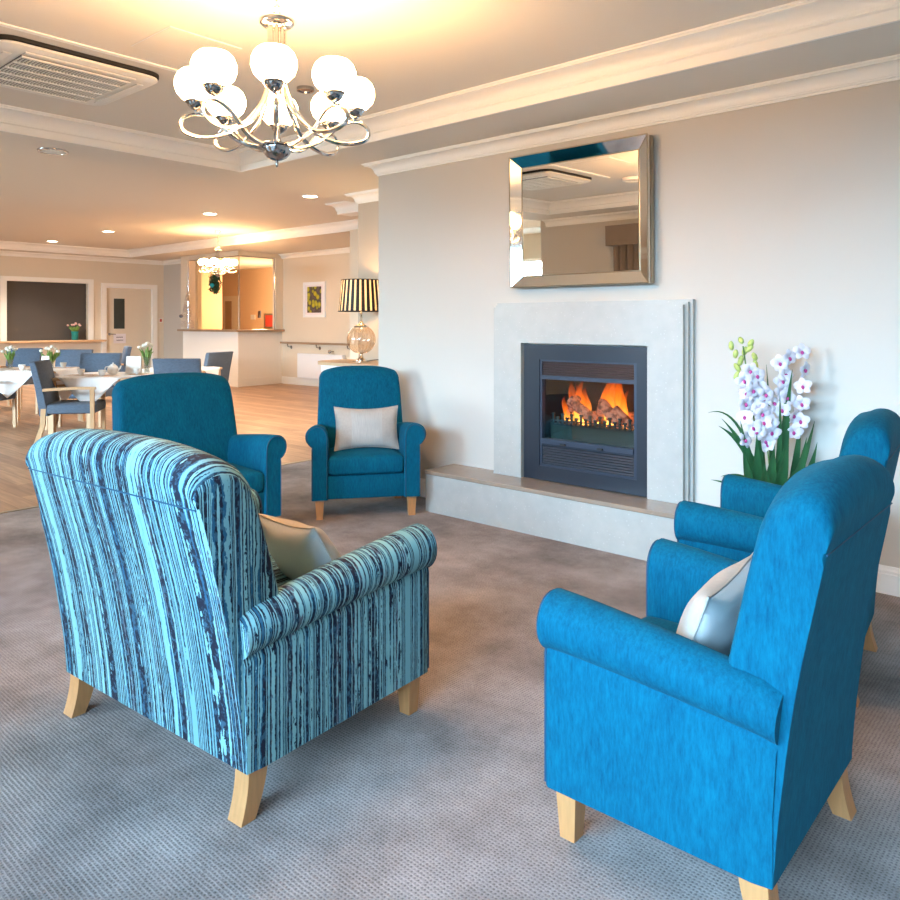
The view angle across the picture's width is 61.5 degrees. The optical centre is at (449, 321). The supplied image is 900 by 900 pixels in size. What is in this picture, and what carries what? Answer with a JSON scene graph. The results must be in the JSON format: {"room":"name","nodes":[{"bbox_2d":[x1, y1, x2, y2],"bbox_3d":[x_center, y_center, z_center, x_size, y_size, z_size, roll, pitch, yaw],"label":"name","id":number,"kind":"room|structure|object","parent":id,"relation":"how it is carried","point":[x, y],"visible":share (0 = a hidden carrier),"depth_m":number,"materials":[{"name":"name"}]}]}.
{"room":"care facility","nodes":[
{"label":"care facility","id":0,"kind":"room"},
{"bbox_2d":[0,256,163,366],"bbox_3d":[-11.768,-0.070,13.876,0.200,2.900,13.700,0,0,41],"label":"wall","id":1,"kind":"structure","parent":0,"point":[101,272],"depth_m":17.61,"materials":[{"name":"beige paint"}]},
{"bbox_2d":[7,281,85,340],"bbox_3d":[-9.048,-0.240,16.984,0.020,1.300,1.720,0,0,41],"label":"roller shutter","id":2,"kind":"object","parent":1,"relation":"attached to","point":[35,310],"visible":0.98,"depth_m":16.95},
{"bbox_2d":[0,276,93,340],"bbox_3d":[-8.954,-0.290,16.902,0.030,1.400,1.960,0,0,41],"label":"trim","id":3,"kind":"structure","parent":1,"relation":"attached to","point":[3,279],"depth_m":16.70,"materials":[{"name":"white paint"}]},
{"bbox_2d":[0,339,106,342],"bbox_3d":[-8.887,0.430,16.902,0.430,0.040,2.250,0,0,41],"label":"shelf","id":4,"kind":"object","parent":1,"relation":"attached to","point":[99,340],"visible":1,"depth_m":16.79,"materials":[{"name":"brown wood"}]},
{"bbox_2d":[67,322,80,339],"bbox_3d":[-8.542,0.209,17.201,0.294,0.402,0.262,0,0,-28],"label":"vase","id":5,"kind":"object","parent":4,"relation":"on","point":[74,331],"visible":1,"depth_m":17.17,"materials":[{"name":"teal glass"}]},
{"bbox_2d":[0,251,162,264],"bbox_3d":[-11.589,-1.470,13.852,0.100,0.100,13.500,0,0,41],"label":"trim","id":6,"kind":"structure","parent":1,"relation":"attached to","point":[2,253],"depth_m":17.34,"materials":[{"name":"white paint"}]},
{"bbox_2d":[101,283,156,368],"bbox_3d":[-7.763,0.230,18.317,0.110,2.300,1.380,0,0,41],"label":"door","id":7,"kind":"structure","parent":1,"relation":"in","point":[131,311],"depth_m":18.34,"materials":[{"name":"beige paint"}]},
{"bbox_2d":[113,334,125,342],"bbox_3d":[-7.918,0.395,18.148,0.006,0.230,0.300,0,0,41],"label":"notice","id":8,"kind":"object","parent":7,"relation":"attached to","point":[118,338],"visible":1,"depth_m":18.14,"materials":[{"name":"paper"}]},
{"bbox_2d":[164,260,200,357],"bbox_3d":[-6.535,-0.070,18.463,1.600,2.900,0.100,0,0,41],"label":"wall","id":9,"kind":"structure","parent":0,"point":[173,339],"depth_m":18.60,"materials":[{"name":"paint"}]},
{"bbox_2d":[162,259,197,264],"bbox_3d":[-6.602,-1.470,18.388,1.600,0.100,0.100,0,0,41],"label":"trim","id":10,"kind":"structure","parent":9,"relation":"attached to","point":[176,261],"depth_m":18.58,"materials":[{"name":"white paint"}]},
{"bbox_2d":[115,266,272,329],"bbox_3d":[-5.988,-0.070,20.146,7.600,2.900,3.150,0,0,41],"label":"wall","id":11,"kind":"structure","parent":0,"point":[254,287],"depth_m":21.52,"materials":[{"name":"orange paint"}]},
{"bbox_2d":[208,257,222,294],"bbox_3d":[-5.170,-1.019,16.591,0.471,0.842,0.211,0,0,41],"label":"wreath","id":12,"kind":"object","parent":11,"relation":"hanging from","point":[214,284],"visible":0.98,"depth_m":16.55,"materials":[{"name":"green plant"}]},
{"bbox_2d":[223,296,239,329],"bbox_3d":[-6.468,0.305,22.402,0.780,2.150,0.056,0,0,41],"label":"door","id":13,"kind":"structure","parent":11,"relation":"in","point":[231,304],"depth_m":22.35,"materials":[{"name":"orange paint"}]},
{"bbox_2d":[264,313,272,328],"bbox_3d":[-4.972,-0.030,21.075,0.600,0.420,0.108,0,0,41],"label":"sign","id":14,"kind":"object","parent":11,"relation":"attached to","point":[268,317],"visible":0.58,"depth_m":21.07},
{"bbox_2d":[282,253,349,376],"bbox_3d":[-0.670,-0.070,14.405,8.270,2.900,0.150,0,0,41],"label":"wall","id":15,"kind":"structure","parent":0,"point":[335,327],"depth_m":16.32,"materials":[{"name":"beige paint"}]},
{"bbox_2d":[181,250,282,328],"bbox_3d":[-4.987,-0.677,17.302,2.360,1.685,1.200,0,0,41],"label":"trim","id":16,"kind":"structure","parent":15,"relation":"attached to","point":[184,260],"depth_m":17.00,"materials":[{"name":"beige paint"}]},
{"bbox_2d":[282,376,318,386],"bbox_3d":[-0.714,1.300,14.332,8.200,0.160,0.018,0,0,41],"label":"baseboard","id":17,"kind":"structure","parent":15,"relation":"attached to","point":[285,380],"depth_m":16.57,"materials":[{"name":"white paint"}]},
{"bbox_2d":[278,247,349,258],"bbox_3d":[-0.749,-1.470,14.307,8.220,0.100,0.100,0,0,41],"label":"trim","id":18,"kind":"structure","parent":15,"relation":"attached to","point":[347,249],"depth_m":16.18,"materials":[{"name":"white paint"}]},
{"bbox_2d":[303,281,325,316],"bbox_3d":[-2.913,-0.480,16.253,0.740,0.760,0.035,0,0,41],"label":"framed picture","id":19,"kind":"object","parent":15,"relation":"attached to","point":[314,293],"visible":1,"depth_m":16.24,"materials":[{"name":"white paper"}]},
{"bbox_2d":[307,286,320,312],"bbox_3d":[-2.916,-0.480,16.250,0.470,0.560,0.004,0,0,41],"label":"print","id":20,"kind":"object","parent":19,"relation":"attached to","point":[313,292],"depth_m":16.25},
{"bbox_2d":[280,342,349,349],"bbox_3d":[-2.796,0.517,16.090,2.550,0.165,0.134,0,0,41],"label":"handrail","id":21,"kind":"object","parent":15,"relation":"attached to","point":[287,343],"visible":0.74,"depth_m":16.09,"materials":[{"name":"wood"}]},
{"bbox_2d":[297,353,345,378],"bbox_3d":[-2.740,0.945,16.041,1.500,0.530,0.095,0,0,41],"label":"heater","id":22,"kind":"object","parent":15,"relation":"attached to","point":[307,364],"visible":0.7,"depth_m":16.17,"materials":[{"name":"white metal"}]},
{"bbox_2d":[358,201,378,360],"bbox_3d":[-0.430,0.030,7.469,1.250,2.700,0.150,0,0,41],"label":"wall","id":23,"kind":"structure","parent":0,"point":[368,213],"depth_m":7.72,"materials":[{"name":"beige paint"}]},
{"bbox_2d":[344,188,378,203],"bbox_3d":[-0.501,-1.270,7.464,1.350,0.100,0.250,0,0,41],"label":"trim","id":24,"kind":"structure","parent":23,"relation":"attached to","point":[372,195],"depth_m":7.69,"materials":[{"name":"white paint"}]},
{"bbox_2d":[0,383,899,899],"bbox_3d":[-4.353,1.405,10.685,23.350,0.050,18.700,0,0,41],"label":"floor","id":25,"kind":"structure","parent":0,"point":[449,799],"depth_m":2.30,"materials":[{"name":"grey carpet"}]},
{"bbox_2d":[0,391,16,426],"bbox_3d":[-6.034,0.907,9.699,0.674,0.950,0.602,0,0,0],"label":"dining chair","id":26,"kind":"object","parent":25,"relation":"on","point":[13,396],"visible":0.56,"depth_m":9.95,"materials":[{"name":"brown wood"}]},
{"bbox_2d":[0,348,42,409],"bbox_3d":[-7.048,0.907,12.263,0.602,0.950,0.674,0,0,0],"label":"dining chair","id":27,"kind":"object","parent":25,"relation":"on","point":[22,355],"visible":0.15,"depth_m":12.49,"materials":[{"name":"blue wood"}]},
{"bbox_2d":[17,371,80,429],"bbox_3d":[-5.627,1.010,10.168,1.000,0.745,1.000,0,0,0],"label":"dining table","id":28,"kind":"object","parent":25,"relation":"on","point":[18,390],"visible":0.24,"depth_m":10.59,"materials":[{"name":"brown wood"}]},
{"bbox_2d":[0,367,79,397],"bbox_3d":[-5.627,0.801,10.168,1.108,0.341,1.108,0,0,0],"label":"tablecloth","id":29,"kind":"object","parent":28,"relation":"on","point":[10,381],"visible":0.52,"depth_m":9.66,"materials":[{"name":"white fabric"}]},
{"bbox_2d":[0,345,17,363],"bbox_3d":[-5.973,0.474,10.283,0.168,0.312,0.190,0,0,20],"label":"vase","id":30,"kind":"object","parent":29,"relation":"on","point":[9,356],"visible":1,"depth_m":10.25,"materials":[{"name":"plant"}]},
{"bbox_2d":[5,369,30,370],"bbox_3d":[-5.579,0.627,9.867,0.312,0.005,0.212,0,0,0],"label":"place mat","id":31,"kind":"object","parent":29,"relation":"on","point":[14,369],"visible":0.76,"depth_m":9.76,"materials":[{"name":"white fabric"}]},
{"bbox_2d":[18,364,25,369],"bbox_3d":[-5.578,0.590,9.863,0.083,0.070,0.093,0,0,-11],"label":"coffee cup","id":32,"kind":"object","parent":31,"relation":"on","point":[21,366],"visible":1,"depth_m":9.84,"materials":[{"name":"white ceramic"}]},
{"bbox_2d":[41,356,49,359],"bbox_3d":[-5.368,0.540,10.046,0.100,0.180,0.070,0,0,0],"label":"menu card","id":33,"kind":"object","parent":29,"relation":"on","point":[43,357],"visible":0.36,"depth_m":10.04,"materials":[{"name":"white paper"}]},
{"bbox_2d":[39,345,60,363],"bbox_3d":[-5.389,0.471,10.201,0.268,0.318,0.211,0,0,-24],"label":"vase","id":34,"kind":"object","parent":29,"relation":"on","point":[51,355],"visible":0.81,"depth_m":10.18,"materials":[{"name":"clear glass"}]},
{"bbox_3d":[-5.306,0.627,10.386,0.312,0.005,0.212,0,0,0],"label":"place mat","id":35,"kind":"object","parent":29,"relation":"on","visible":0},
{"bbox_2d":[60,362,66,367],"bbox_3d":[-5.305,0.590,10.381,0.083,0.070,0.093,0,0,-11],"label":"coffee cup","id":36,"kind":"object","parent":35,"relation":"on","point":[62,364],"visible":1,"depth_m":10.36,"materials":[{"name":"white ceramic"}]},
{"bbox_2d":[36,349,92,413],"bbox_3d":[-5.925,0.907,11.662,0.602,0.950,0.674,0,0,0],"label":"dining chair","id":37,"kind":"object","parent":25,"relation":"on","point":[71,356],"visible":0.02,"depth_m":11.90,"materials":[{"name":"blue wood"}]},
{"bbox_2d":[29,360,105,442],"bbox_3d":[-4.277,0.907,8.504,0.674,0.950,0.602,0,0,-13],"label":"dining chair","id":38,"kind":"object","parent":25,"relation":"on","point":[49,402],"visible":0.94,"depth_m":8.29,"materials":[{"name":"blue fabric"}]},
{"bbox_2d":[48,377,130,434],"bbox_3d":[-4.083,1.010,9.077,1.000,0.745,1.000,0,0,0],"label":"dining table","id":39,"kind":"object","parent":25,"relation":"on","point":[52,418],"visible":0.06,"depth_m":8.60,"materials":[{"name":"brown wood"}]},
{"bbox_2d":[55,372,153,400],"bbox_3d":[-4.083,0.801,9.077,1.108,0.341,1.108,0,0,0],"label":"tablecloth","id":40,"kind":"object","parent":39,"relation":"on","point":[102,384],"visible":0.48,"depth_m":8.57,"materials":[{"name":"white fabric"}]},
{"bbox_2d":[63,374,98,375],"bbox_3d":[-4.364,0.627,8.958,0.312,0.005,0.212,0,0,0],"label":"place mat","id":41,"kind":"object","parent":40,"relation":"on","point":[70,374],"visible":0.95,"depth_m":8.85,"materials":[{"name":"beige fabric"}]},
{"bbox_2d":[77,369,84,374],"bbox_3d":[-4.363,0.590,8.954,0.083,0.070,0.093,0,0,-11],"label":"coffee cup","id":42,"kind":"object","parent":41,"relation":"on","point":[80,371],"visible":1,"depth_m":8.93,"materials":[{"name":"white ceramic"}]},
{"bbox_2d":[85,375,118,376],"bbox_3d":[-4.035,0.627,8.776,0.312,0.005,0.212,0,0,0],"label":"place mat","id":43,"kind":"object","parent":40,"relation":"on","point":[91,375],"visible":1,"depth_m":8.70,"materials":[{"name":"beige fabric"}]},
{"bbox_2d":[98,370,105,375],"bbox_3d":[-4.034,0.590,8.772,0.083,0.070,0.093,0,0,-11],"label":"coffee cup","id":44,"kind":"object","parent":43,"relation":"on","point":[101,372],"visible":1,"depth_m":8.75,"materials":[{"name":"white ceramic"}]},
{"bbox_2d":[104,363,120,374],"bbox_3d":[-4.062,0.559,9.127,0.166,0.142,0.133,0,0,-38],"label":"teapot","id":45,"kind":"object","parent":40,"relation":"on","point":[112,368],"visible":0.98,"depth_m":9.09,"materials":[{"name":"white ceramic"}]},
{"bbox_2d":[125,356,141,373],"bbox_3d":[-3.882,0.525,9.296,0.180,0.210,0.070,0,0,0],"label":"menu card","id":46,"kind":"object","parent":40,"relation":"on","point":[132,362],"visible":0.86,"depth_m":9.28,"materials":[{"name":"white paper"}]},
{"bbox_2d":[127,373,151,374],"bbox_3d":[-3.743,0.627,9.075,0.212,0.005,0.312,0,0,0],"label":"place mat","id":47,"kind":"object","parent":40,"relation":"on","point":[133,373],"visible":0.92,"depth_m":9.03,"materials":[{"name":"beige fabric"}]},
{"bbox_2d":[134,368,140,373],"bbox_3d":[-3.742,0.590,9.070,0.083,0.070,0.093,0,0,-11],"label":"coffee cup","id":48,"kind":"object","parent":47,"relation":"on","point":[137,370],"visible":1,"depth_m":9.04,"materials":[{"name":"white ceramic"}]},
{"bbox_2d":[137,342,153,364],"bbox_3d":[-3.724,0.435,9.306,0.164,0.390,0.176,0,0,20],"label":"flowers","id":49,"kind":"object","parent":40,"relation":"on","point":[146,356],"visible":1,"depth_m":9.28,"materials":[{"name":"plant"}]},
{"bbox_2d":[58,353,121,426],"bbox_3d":[-4.865,0.907,10.264,0.602,0.950,0.674,0,0,0],"label":"dining chair","id":50,"kind":"object","parent":25,"relation":"on","point":[91,362],"visible":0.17,"depth_m":10.50,"materials":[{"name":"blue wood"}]},
{"bbox_2d":[120,346,131,371],"bbox_3d":[-5.985,0.907,13.311,0.674,0.950,0.602,0,0,-30],"label":"dining chair","id":51,"kind":"object","parent":25,"relation":"on","point":[127,349],"visible":0.08,"depth_m":13.22,"materials":[{"name":"blue fabric"}]},
{"bbox_2d":[0,459,310,513],"bbox_3d":[-2.992,1.383,5.760,0.040,0.014,5.900,0,0,41],"label":"trim","id":52,"kind":"structure","parent":25,"relation":"on","point":[308,459],"depth_m":5.62,"materials":[{"name":"wood"}]},
{"bbox_2d":[152,358,201,373],"bbox_3d":[-3.238,0.907,9.272,0.602,0.950,0.674,0,0,0],"label":"dining chair","id":53,"kind":"object","parent":25,"relation":"on","point":[160,365],"visible":0.09,"depth_m":8.96,"materials":[{"name":"blue fabric"}]},
{"bbox_2d":[112,372,286,516],"bbox_3d":[-1.647,0.861,4.857,0.926,1.038,0.778,0,0,-42],"label":"armchair","id":54,"kind":"object","parent":25,"relation":"on","point":[193,409],"visible":0.41,"depth_m":4.94,"materials":[{"name":"teal fabric"}]},
{"bbox_2d":[227,462,263,491],"bbox_3d":[-1.568,0.999,4.768,0.616,0.159,0.540,0,0,-42],"label":"seat cushion","id":55,"kind":"object","parent":54,"relation":"on","point":[253,472],"depth_m":4.76,"materials":[{"name":"teal fabric"}]},
{"bbox_2d":[203,351,232,380],"bbox_3d":[-3.607,0.907,11.051,0.674,0.950,0.602,0,0,20],"label":"dining chair","id":56,"kind":"object","parent":25,"relation":"on","point":[212,359],"visible":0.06,"depth_m":10.96,"materials":[{"name":"blue fabric"}]},
{"bbox_2d":[25,428,436,827],"bbox_3d":[-0.766,0.861,2.632,1.116,1.038,0.942,0,0,37],"label":"armchair","id":57,"kind":"object","parent":25,"relation":"on","point":[175,605],"visible":0.98,"depth_m":2.25,"materials":[{"name":"fabric"}]},
{"bbox_2d":[269,553,291,586],"bbox_3d":[-0.682,0.999,2.742,0.808,0.159,0.665,0,0,37],"label":"seat cushion","id":58,"kind":"object","parent":57,"relation":"on","point":[281,579],"depth_m":2.74,"materials":[{"name":"fabric"}]},
{"bbox_2d":[258,513,340,579],"bbox_3d":[-0.511,0.825,2.674,0.195,0.324,0.512,0,0,-39],"label":"cushion","id":59,"kind":"object","parent":57,"relation":"on","point":[297,548],"visible":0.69,"depth_m":2.55,"materials":[{"name":"beige fabric"}]},
{"bbox_2d":[177,329,284,386],"bbox_3d":[-4.957,0.772,17.197,2.443,1.215,1.322,0,0,41],"label":"counter","id":60,"kind":"object","parent":25,"relation":"on","point":[257,353],"depth_m":16.62,"materials":[{"name":"white paint"}]},
{"bbox_2d":[179,290,194,328],"bbox_3d":[-6.030,-0.296,17.375,0.334,0.929,0.316,0,0,-13],"label":"tree","id":61,"kind":"object","parent":60,"relation":"on","point":[187,299],"visible":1,"depth_m":17.32,"materials":[{"name":"grey plant"}]},
{"bbox_2d":[177,329,284,331],"bbox_3d":[-4.957,0.188,17.197,2.443,0.045,1.322,0,0,41],"label":"countertop","id":62,"kind":"structure","parent":60,"relation":"on","point":[204,330],"depth_m":16.70,"materials":[{"name":"laminate"}]},
{"bbox_2d":[318,359,378,371],"bbox_3d":[-0.747,0.882,7.222,1.340,0.995,0.540,0,0,41],"label":"sideboard","id":63,"kind":"object","parent":25,"relation":"on","point":[325,364],"visible":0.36,"depth_m":7.21,"materials":[{"name":"brown wood"}]},
{"bbox_2d":[338,279,378,361],"bbox_3d":[-0.862,-0.013,7.349,0.455,0.796,0.455,0,0,41],"label":"table lamp","id":64,"kind":"object","parent":63,"relation":"on","point":[356,295],"visible":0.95,"depth_m":7.17,"materials":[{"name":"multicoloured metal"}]},
{"bbox_2d":[350,229,357,358],"bbox_3d":[-1.505,-0.070,12.509,0.220,2.900,0.200,0,0,41],"label":"pillar","id":65,"kind":"structure","parent":25,"relation":"on","point":[353,233],"depth_m":12.45,"materials":[{"name":"beige paint"}]},
{"bbox_2d":[305,365,425,519],"bbox_3d":[-0.656,0.861,5.660,0.849,1.038,0.718,0,0,-12],"label":"armchair","id":66,"kind":"object","parent":25,"relation":"on","point":[362,472],"visible":0.9,"depth_m":5.38,"materials":[{"name":"teal fabric"}]},
{"bbox_2d":[328,447,403,474],"bbox_3d":[-0.632,0.999,5.545,0.537,0.159,0.480,0,0,-12],"label":"seat cushion","id":67,"kind":"object","parent":66,"relation":"on","point":[362,460],"depth_m":5.33,"materials":[{"name":"teal fabric"}]},
{"bbox_2d":[334,405,398,450],"bbox_3d":[-0.611,0.775,5.536,0.476,0.316,0.142,0,0,-8],"label":"cushion","id":68,"kind":"object","parent":66,"relation":"on","point":[355,428],"visible":1,"depth_m":5.50,"materials":[{"name":"beige fabric"}]},
{"bbox_2d":[424,464,715,560],"bbox_3d":[0.915,1.230,4.777,2.655,0.300,0.334,0,0,41],"label":"raised hearth","id":69,"kind":"object","parent":25,"relation":"on","point":[628,525],"visible":0.56,"depth_m":4.83,"materials":[{"name":"grey stone"}]},
{"bbox_2d":[524,344,646,496],"bbox_3d":[1.020,0.615,5.125,0.933,0.920,0.516,0,0,41],"label":"fireplace","id":70,"kind":"object","parent":69,"relation":"on","point":[585,407],"visible":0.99,"depth_m":5.02,"materials":[{"name":"grey metal"}]},
{"bbox_2d":[494,299,694,503],"bbox_3d":[0.884,0.472,4.968,1.463,1.215,0.089,0,0,41],"label":"fireplace surround","id":71,"kind":"object","parent":69,"relation":"on","point":[666,327],"visible":0.94,"depth_m":4.68,"materials":[{"name":"grey stone"}]},
{"bbox_2d":[708,337,816,485],"bbox_3d":[1.656,0.579,4.031,0.579,0.999,0.243,0,0,5],"label":"orchid plant","id":72,"kind":"object","parent":69,"relation":"on","point":[766,428],"visible":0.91,"depth_m":3.98,"materials":[{"name":"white plant"}]},
{"bbox_2d":[536,455,894,899],"bbox_3d":[0.744,0.861,2.058,0.703,1.038,0.786,0,0,41],"label":"armchair","id":73,"kind":"object","parent":25,"relation":"on","point":[729,762],"visible":0.98,"depth_m":1.79,"materials":[{"name":"teal fabric"}]},
{"bbox_2d":[642,617,729,655],"bbox_3d":[0.655,0.999,2.137,0.465,0.159,0.476,0,0,41],"label":"seat cushion","id":74,"kind":"object","parent":73,"relation":"on","point":[669,623],"depth_m":2.36,"materials":[{"name":"teal fabric"}]},
{"bbox_2d":[676,553,752,654],"bbox_3d":[0.721,0.820,2.069,0.164,0.297,0.464,0,0,36],"label":"cushion","id":75,"kind":"object","parent":73,"relation":"on","point":[709,619],"visible":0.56,"depth_m":1.93,"materials":[{"name":"beige fabric"}]},
{"bbox_2d":[674,408,899,706],"bbox_3d":[1.416,0.861,3.114,0.738,1.038,0.804,0,0,35],"label":"armchair","id":76,"kind":"object","parent":25,"relation":"on","point":[730,530],"visible":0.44,"depth_m":2.94,"materials":[{"name":"teal fabric"}]},
{"bbox_3d":[-3.676,1.009,10.236,0.920,0.745,0.920,0,0,0],"label":"dining table","id":77,"kind":"object","parent":25,"relation":"on","visible":0},
{"bbox_2d":[142,367,219,374],"bbox_3d":[-3.676,0.787,10.236,1.022,0.314,1.022,0,0,0],"label":"tablecloth","id":78,"kind":"object","parent":77,"relation":"on","point":[213,370],"visible":0.15,"depth_m":10.26,"materials":[{"name":"white fabric"}]},
{"bbox_2d":[0,0,899,271],"bbox_3d":[-4.353,-1.595,10.685,23.350,0.550,18.700,0,0,41],"label":"ceiling","id":79,"kind":"structure","parent":0,"point":[409,51],"depth_m":4.55,"materials":[{"name":"paint"}]},
{"bbox_2d":[37,147,68,154],"bbox_3d":[-3.060,-1.314,5.833,0.220,0.012,0.220,0,0,41],"label":"ceiling speaker","id":80,"kind":"object","parent":79,"relation":"attached to","point":[45,150],"visible":1,"depth_m":5.82,"materials":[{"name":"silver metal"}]},
{"bbox_2d":[0,241,129,256],"bbox_3d":[-11.144,-1.590,13.427,0.130,0.160,11.250,0,0,41],"label":"trim","id":81,"kind":"structure","parent":79,"relation":"attached to","point":[10,245],"depth_m":16.51,"materials":[{"name":"white paint"}]},
{"bbox_2d":[0,34,158,105],"bbox_3d":[-2.304,-1.437,4.436,0.848,0.065,0.898,0,0,41],"label":"air conditioner","id":82,"kind":"object","parent":79,"relation":"attached to","point":[26,65],"visible":1,"depth_m":4.33,"materials":[{"name":"white plastic"}]},
{"bbox_2d":[0,55,130,102],"bbox_3d":[-2.304,-1.409,4.436,0.614,0.010,0.590,0,0,41],"label":"grille","id":83,"kind":"object","parent":82,"relation":"attached to","point":[22,72],"depth_m":4.41,"materials":[{"name":"white plastic"}]},
{"bbox_2d":[0,22,178,72],"bbox_3d":[-1.871,-1.466,4.108,0.035,0.009,1.140,0,0,41],"label":"trim","id":84,"kind":"structure","parent":79,"relation":"attached to","point":[6,25],"depth_m":4.02,"materials":[{"name":"white paint"}]},
{"bbox_2d":[131,26,241,62],"bbox_3d":[-1.408,-1.468,4.048,0.412,0.004,0.412,0,0,41],"label":"access hatch","id":85,"kind":"object","parent":79,"relation":"attached to","point":[176,43],"visible":0.76,"depth_m":4.00,"materials":[{"name":"paint"}]},
{"bbox_2d":[202,212,217,214],"bbox_3d":[-3.688,-1.664,11.632,0.230,0.012,0.230,0,0,41],"label":"recessed light","id":86,"kind":"object","parent":79,"relation":"in","point":[204,213],"visible":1,"depth_m":11.58,"materials":[{"name":"white paint"}]},
{"bbox_2d":[198,231,237,276],"bbox_3d":[-4.258,-1.239,13.891,0.666,0.860,0.666,0,0,-26],"label":"chandelier","id":87,"kind":"object","parent":79,"relation":"hanging from","point":[203,262],"visible":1,"depth_m":13.85,"materials":[{"name":"white glass"}]},
{"bbox_2d":[127,219,357,256],"bbox_3d":[-3.240,-1.590,13.882,11.400,0.160,0.130,0,0,41],"label":"trim","id":88,"kind":"structure","parent":79,"relation":"attached to","point":[340,226],"depth_m":14.33,"materials":[{"name":"white paint"}]},
{"bbox_2d":[174,0,374,166],"bbox_3d":[-0.714,-1.054,3.125,0.757,0.831,0.757,0,0,12],"label":"chandelier","id":89,"kind":"object","parent":79,"relation":"hanging from","point":[344,95],"visible":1,"depth_m":3.04,"materials":[{"name":"white glass"}]},
{"bbox_2d":[297,85,313,93],"bbox_3d":[-0.908,-1.460,4.753,0.110,0.020,0.110,0,0,41],"label":"ceiling sensor","id":90,"kind":"object","parent":79,"relation":"attached to","point":[305,89],"visible":1,"depth_m":4.73,"materials":[{"name":"silver metal"}]},
{"bbox_2d":[302,195,317,197],"bbox_3d":[-1.848,-1.664,10.014,0.230,0.012,0.230,0,0,41],"label":"recessed light","id":91,"kind":"object","parent":79,"relation":"in","point":[305,196],"visible":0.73,"depth_m":10.01,"materials":[{"name":"white paint"}]},
{"bbox_2d":[325,201,357,215],"bbox_3d":[-0.857,-1.595,10.148,2.090,0.150,0.390,0,0,41],"label":"trim","id":92,"kind":"structure","parent":79,"relation":"attached to","point":[341,207],"depth_m":10.54,"materials":[{"name":"white paint"}]},
{"bbox_2d":[339,212,357,215],"bbox_3d":[-0.758,-1.600,10.155,1.950,0.160,0.250,0,0,41],"label":"trim","id":93,"kind":"structure","parent":79,"relation":"attached to","point":[353,213],"depth_m":10.70,"materials":[{"name":"white paint"}]},
{"bbox_2d":[0,0,899,171],"bbox_3d":[-0.698,-1.393,3.121,6.370,0.155,3.805,0,0,41],"label":"trim","id":94,"kind":"structure","parent":79,"relation":"attached to","point":[800,21],"depth_m":4.46,"materials":[{"name":"white paint"}]},
{"bbox_2d":[379,80,899,567],"bbox_3d":[1.907,0.030,4.728,5.880,2.700,0.900,0,0,41],"label":"wall","id":95,"kind":"structure","parent":0,"point":[780,221],"depth_m":4.41,"materials":[{"name":"paint"}]},
{"bbox_2d":[420,478,425,497],"bbox_3d":[-0.352,1.310,6.820,0.747,0.140,2.226,0,0,-13],"label":"baseboard","id":96,"kind":"structure","parent":95,"relation":"attached to","point":[422,481],"depth_m":5.97,"materials":[{"name":"white paint"}]},
{"bbox_2d":[509,133,653,287],"bbox_3d":[0.837,-0.694,4.980,1.053,0.914,0.088,0,1,41],"label":"wall mirror","id":97,"kind":"object","parent":95,"relation":"attached to","point":[580,215],"visible":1,"depth_m":4.94,"materials":[{"name":"silver glass"}]},
{"bbox_2d":[522,150,638,275],"bbox_3d":[0.838,-0.694,4.981,0.888,0.749,0.003,0,1,41],"label":"mirror glass","id":98,"kind":"object","parent":97,"relation":"on","point":[580,216],"depth_m":4.96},
{"bbox_2d":[362,54,899,175],"bbox_3d":[1.833,-1.270,4.720,5.980,0.100,0.990,0,0,41],"label":"trim","id":99,"kind":"structure","parent":95,"relation":"attached to","point":[884,69],"depth_m":4.59,"materials":[{"name":"white paint"}]},
{"bbox_2d":[876,564,899,596],"bbox_3d":[2.911,1.310,3.235,2.400,0.140,0.018,0,0,41],"label":"baseboard","id":100,"kind":"structure","parent":95,"relation":"attached to","point":[888,577],"depth_m":3.83,"materials":[{"name":"white paint"}]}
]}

